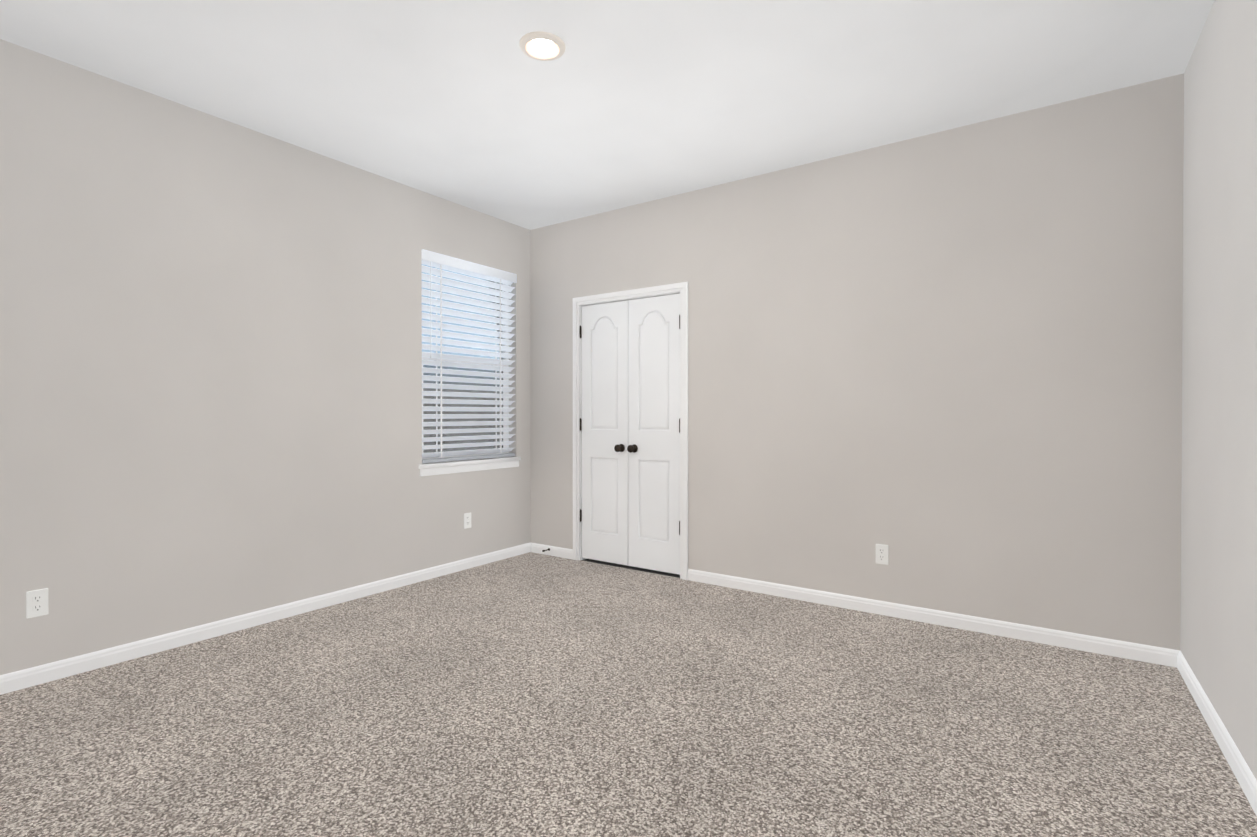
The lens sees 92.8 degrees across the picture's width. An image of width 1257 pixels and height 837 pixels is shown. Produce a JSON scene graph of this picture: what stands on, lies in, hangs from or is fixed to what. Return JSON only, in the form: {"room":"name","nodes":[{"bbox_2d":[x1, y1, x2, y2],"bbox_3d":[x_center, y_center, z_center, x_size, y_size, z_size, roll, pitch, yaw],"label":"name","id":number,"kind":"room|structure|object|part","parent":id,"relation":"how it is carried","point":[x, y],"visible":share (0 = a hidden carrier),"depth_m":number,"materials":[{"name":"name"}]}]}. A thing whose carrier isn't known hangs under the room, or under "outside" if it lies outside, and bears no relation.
{"room":"empty bedroom","nodes":[
{"label":"empty bedroom","id":0,"kind":"room"},
{"bbox_2d":[0,39,530,674],"bbox_3d":[-2.152,-0.221,3.317,0.140,2.740,4.431,0,0,35],"label":"wall","id":1,"kind":"structure","parent":0,"point":[210,367],"depth_m":3.11,"materials":[{"name":"beige paint"}]},
{"bbox_2d":[26,588,48,618],"bbox_3d":[-2.564,0.802,2.595,0.009,0.115,0.070,0,0,35],"label":"electrical outlet","id":2,"kind":"object","parent":1,"relation":"attached to","point":[36,603],"visible":1,"depth_m":2.59,"materials":[{"name":"white plastic"}]},
{"bbox_2d":[32,604,42,611],"bbox_3d":[-2.562,0.821,2.594,0.003,0.028,0.034,0,0,35],"label":"receptacle","id":3,"kind":"object","parent":2,"relation":"attached to","point":[35,607],"depth_m":2.59,"materials":[{"name":"white plastic"}]},
{"bbox_2d":[32,595,42,602],"bbox_3d":[-2.562,0.782,2.594,0.003,0.028,0.034,0,0,35],"label":"receptacle","id":4,"kind":"object","parent":2,"relation":"attached to","point":[35,598],"depth_m":2.59,"materials":[{"name":"white plastic"}]},
{"bbox_2d":[0,542,531,694],"bbox_3d":[-2.089,1.110,3.282,0.013,0.078,4.431,0,0,35],"label":"baseboard","id":5,"kind":"structure","parent":1,"relation":"attached to","point":[172,640],"depth_m":3.17,"materials":[{"name":"white paint"}]},
{"bbox_2d":[464,512,470,528],"bbox_3d":[-1.222,0.775,4.542,0.007,0.115,0.070,0,0,35],"label":"electrical outlet plate","id":6,"kind":"object","parent":1,"relation":"attached to","point":[465,520],"visible":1,"depth_m":4.53,"materials":[{"name":"white plastic"}]},
{"bbox_2d":[419,249,520,476],"bbox_3d":[-1.238,-0.395,4.615,0.159,1.597,0.976,0,0,35],"label":"window unit","id":7,"kind":"structure","parent":1,"relation":"in","point":[495,288],"depth_m":4.58,"materials":[{"name":"white plastic"}]},
{"bbox_3d":[-1.281,-0.438,4.645,0.054,1.511,0.916,0,0,35],"label":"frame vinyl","id":8,"kind":"part","parent":7,"relation":"part of","materials":[{"name":"white plastic"}]},
{"bbox_3d":[-1.217,0.302,4.606,0.054,0.024,0.904,0,0,35],"label":"blind rail","id":9,"kind":"part","parent":7,"relation":"part of","materials":[{"name":"white plastic"}]},
{"bbox_2d":[0,0,1214,229],"bbox_3d":[-0.399,-1.633,2.097,4.400,0.100,4.711,0,0,35],"label":"ceiling","id":10,"kind":"structure","parent":0,"point":[470,104],"depth_m":2.75,"materials":[{"name":"white paint"}]},
{"bbox_2d":[519,31,565,60],"bbox_3d":[-0.366,-1.626,2.546,0.195,0.110,0.195,0,0,35],"label":"recessed light","id":11,"kind":"object","parent":10,"relation":"in","point":[541,46],"visible":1,"depth_m":2.55,"materials":[{"name":"white plastic"}]},
{"bbox_2d":[0,552,1256,836],"bbox_3d":[-0.437,1.207,2.062,4.400,0.100,4.577,0,0,35],"label":"floor carpet","id":12,"kind":"object","parent":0,"point":[530,694],"visible":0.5,"depth_m":2.23,"materials":[{"name":"beige carpet"}]},
{"bbox_2d":[582,559,679,577],"bbox_3d":[1.114,1.192,4.309,4.400,0.100,0.884,0,0,35],"label":"floor","id":13,"kind":"structure","parent":0,"point":[635,568],"depth_m":4.55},
{"bbox_2d":[530,73,1183,649],"bbox_3d":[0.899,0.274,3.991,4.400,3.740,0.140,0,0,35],"label":"wall","id":14,"kind":"structure","parent":0,"point":[944,367],"depth_m":3.34,"materials":[{"name":"beige paint"}]},
{"bbox_2d":[532,543,572,559],"bbox_3d":[-0.625,1.098,4.956,0.462,0.078,0.013,0,0,35],"label":"baseboard","id":15,"kind":"structure","parent":14,"relation":"attached to","point":[536,548],"depth_m":4.95,"materials":[{"name":"white paint"}]},
{"bbox_2d":[581,300,627,565],"bbox_3d":[-0.182,0.110,4.678,0.454,2.015,0.035,0,0,35],"label":"closet door","id":16,"kind":"structure","parent":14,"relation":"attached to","point":[601,546],"depth_m":4.66,"materials":[{"name":"white paint"}]},
{"bbox_2d":[592,317,617,534],"bbox_3d":[-0.182,0.110,4.678,0.446,2.007,0.011,0,0,35],"label":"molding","id":17,"kind":"structure","parent":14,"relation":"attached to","point":[612,428],"depth_m":4.61,"materials":[{"name":"white paint"}]},
{"bbox_2d":[580,292,679,559],"bbox_3d":[0.033,0.110,4.588,0.954,2.058,0.138,0,0,35],"label":"door frame","id":18,"kind":"structure","parent":14,"relation":"attached to","point":[581,558],"depth_m":4.79,"materials":[{"name":"white paint"}]},
{"bbox_2d":[573,282,687,579],"bbox_3d":[-0.017,0.087,4.515,1.046,2.104,0.088,0,0,35],"label":"closet door","id":19,"kind":"structure","parent":14,"relation":"in","point":[654,371],"depth_m":4.46,"materials":[{"name":"white paint"}]},
{"bbox_3d":[-0.185,-0.353,4.670,0.244,0.857,0.018,0,0,35],"label":"panel","id":20,"kind":"part","parent":19,"relation":"part of","materials":[{"name":"white paint"}]},
{"bbox_3d":[-0.185,0.602,4.677,0.244,0.567,0.018,0,0,35],"label":"panel","id":21,"kind":"part","parent":19,"relation":"part of","materials":[{"name":"white paint"}]},
{"bbox_3d":[-0.072,0.225,4.540,0.062,0.062,0.066,0,0,35],"label":"knob","id":22,"kind":"part","parent":19,"relation":"part of","materials":[{"name":"brown metal"}]},
{"bbox_3d":[0.025,0.226,4.473,0.062,0.062,0.066,0,0,35],"label":"knob","id":23,"kind":"part","parent":19,"relation":"part of","materials":[{"name":"brown metal"}]},
{"bbox_3d":[0.191,0.604,4.418,0.244,0.567,0.018,0,0,35],"label":"panel","id":24,"kind":"part","parent":19,"relation":"part of","materials":[{"name":"white paint"}]},
{"bbox_3d":[0.191,-0.351,4.411,0.244,0.857,0.018,0,0,35],"label":"panel","id":25,"kind":"part","parent":19,"relation":"part of","materials":[{"name":"white paint"}]},
{"bbox_2d":[628,293,679,574],"bbox_3d":[0.194,0.112,4.418,0.454,2.015,0.035,0,0,35],"label":"door","id":26,"kind":"structure","parent":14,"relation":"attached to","point":[658,445],"depth_m":4.40,"materials":[{"name":"white paint"}]},
{"bbox_2d":[640,311,668,541],"bbox_3d":[0.194,0.112,4.418,0.446,2.007,0.011,0,0,35],"label":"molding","id":27,"kind":"structure","parent":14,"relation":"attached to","point":[659,461],"depth_m":4.37,"materials":[{"name":"white paint"}]},
{"bbox_2d":[876,544,887,564],"bbox_3d":[1.483,0.795,3.501,0.070,0.115,0.009,0,0,35],"label":"electrical outlet","id":28,"kind":"object","parent":14,"relation":"attached to","point":[881,554],"visible":1,"depth_m":3.50,"materials":[{"name":"white plastic"}]},
{"bbox_2d":[687,569,1171,666],"bbox_3d":[1.466,1.108,3.513,2.556,0.078,0.013,0,0,35],"label":"baseboard","id":29,"kind":"structure","parent":14,"relation":"attached to","point":[1105,646],"depth_m":3.28,"materials":[{"name":"white paint"}]},
{"bbox_2d":[1180,0,1256,779],"bbox_3d":[1.354,-0.205,0.897,0.140,2.740,4.431,0,0,35],"label":"wall","id":30,"kind":"structure","parent":0,"point":[1218,643],"depth_m":2.15,"materials":[{"name":"beige paint"}]},
{"bbox_2d":[1172,649,1256,815],"bbox_3d":[1.290,1.126,0.950,0.013,0.078,4.431,0,0,35],"label":"baseboard","id":31,"kind":"structure","parent":30,"relation":"attached to","point":[1242,772],"depth_m":2.11,"materials":[{"name":"white paint"}]},
{"label":"outside","id":32,"kind":"structure","parent":0,"visible":0},
{"bbox_2d":[422,264,498,452],"bbox_3d":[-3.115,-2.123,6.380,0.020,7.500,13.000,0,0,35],"label":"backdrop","id":33,"kind":"structure","parent":32,"point":[466,434],"depth_m":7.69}
]}

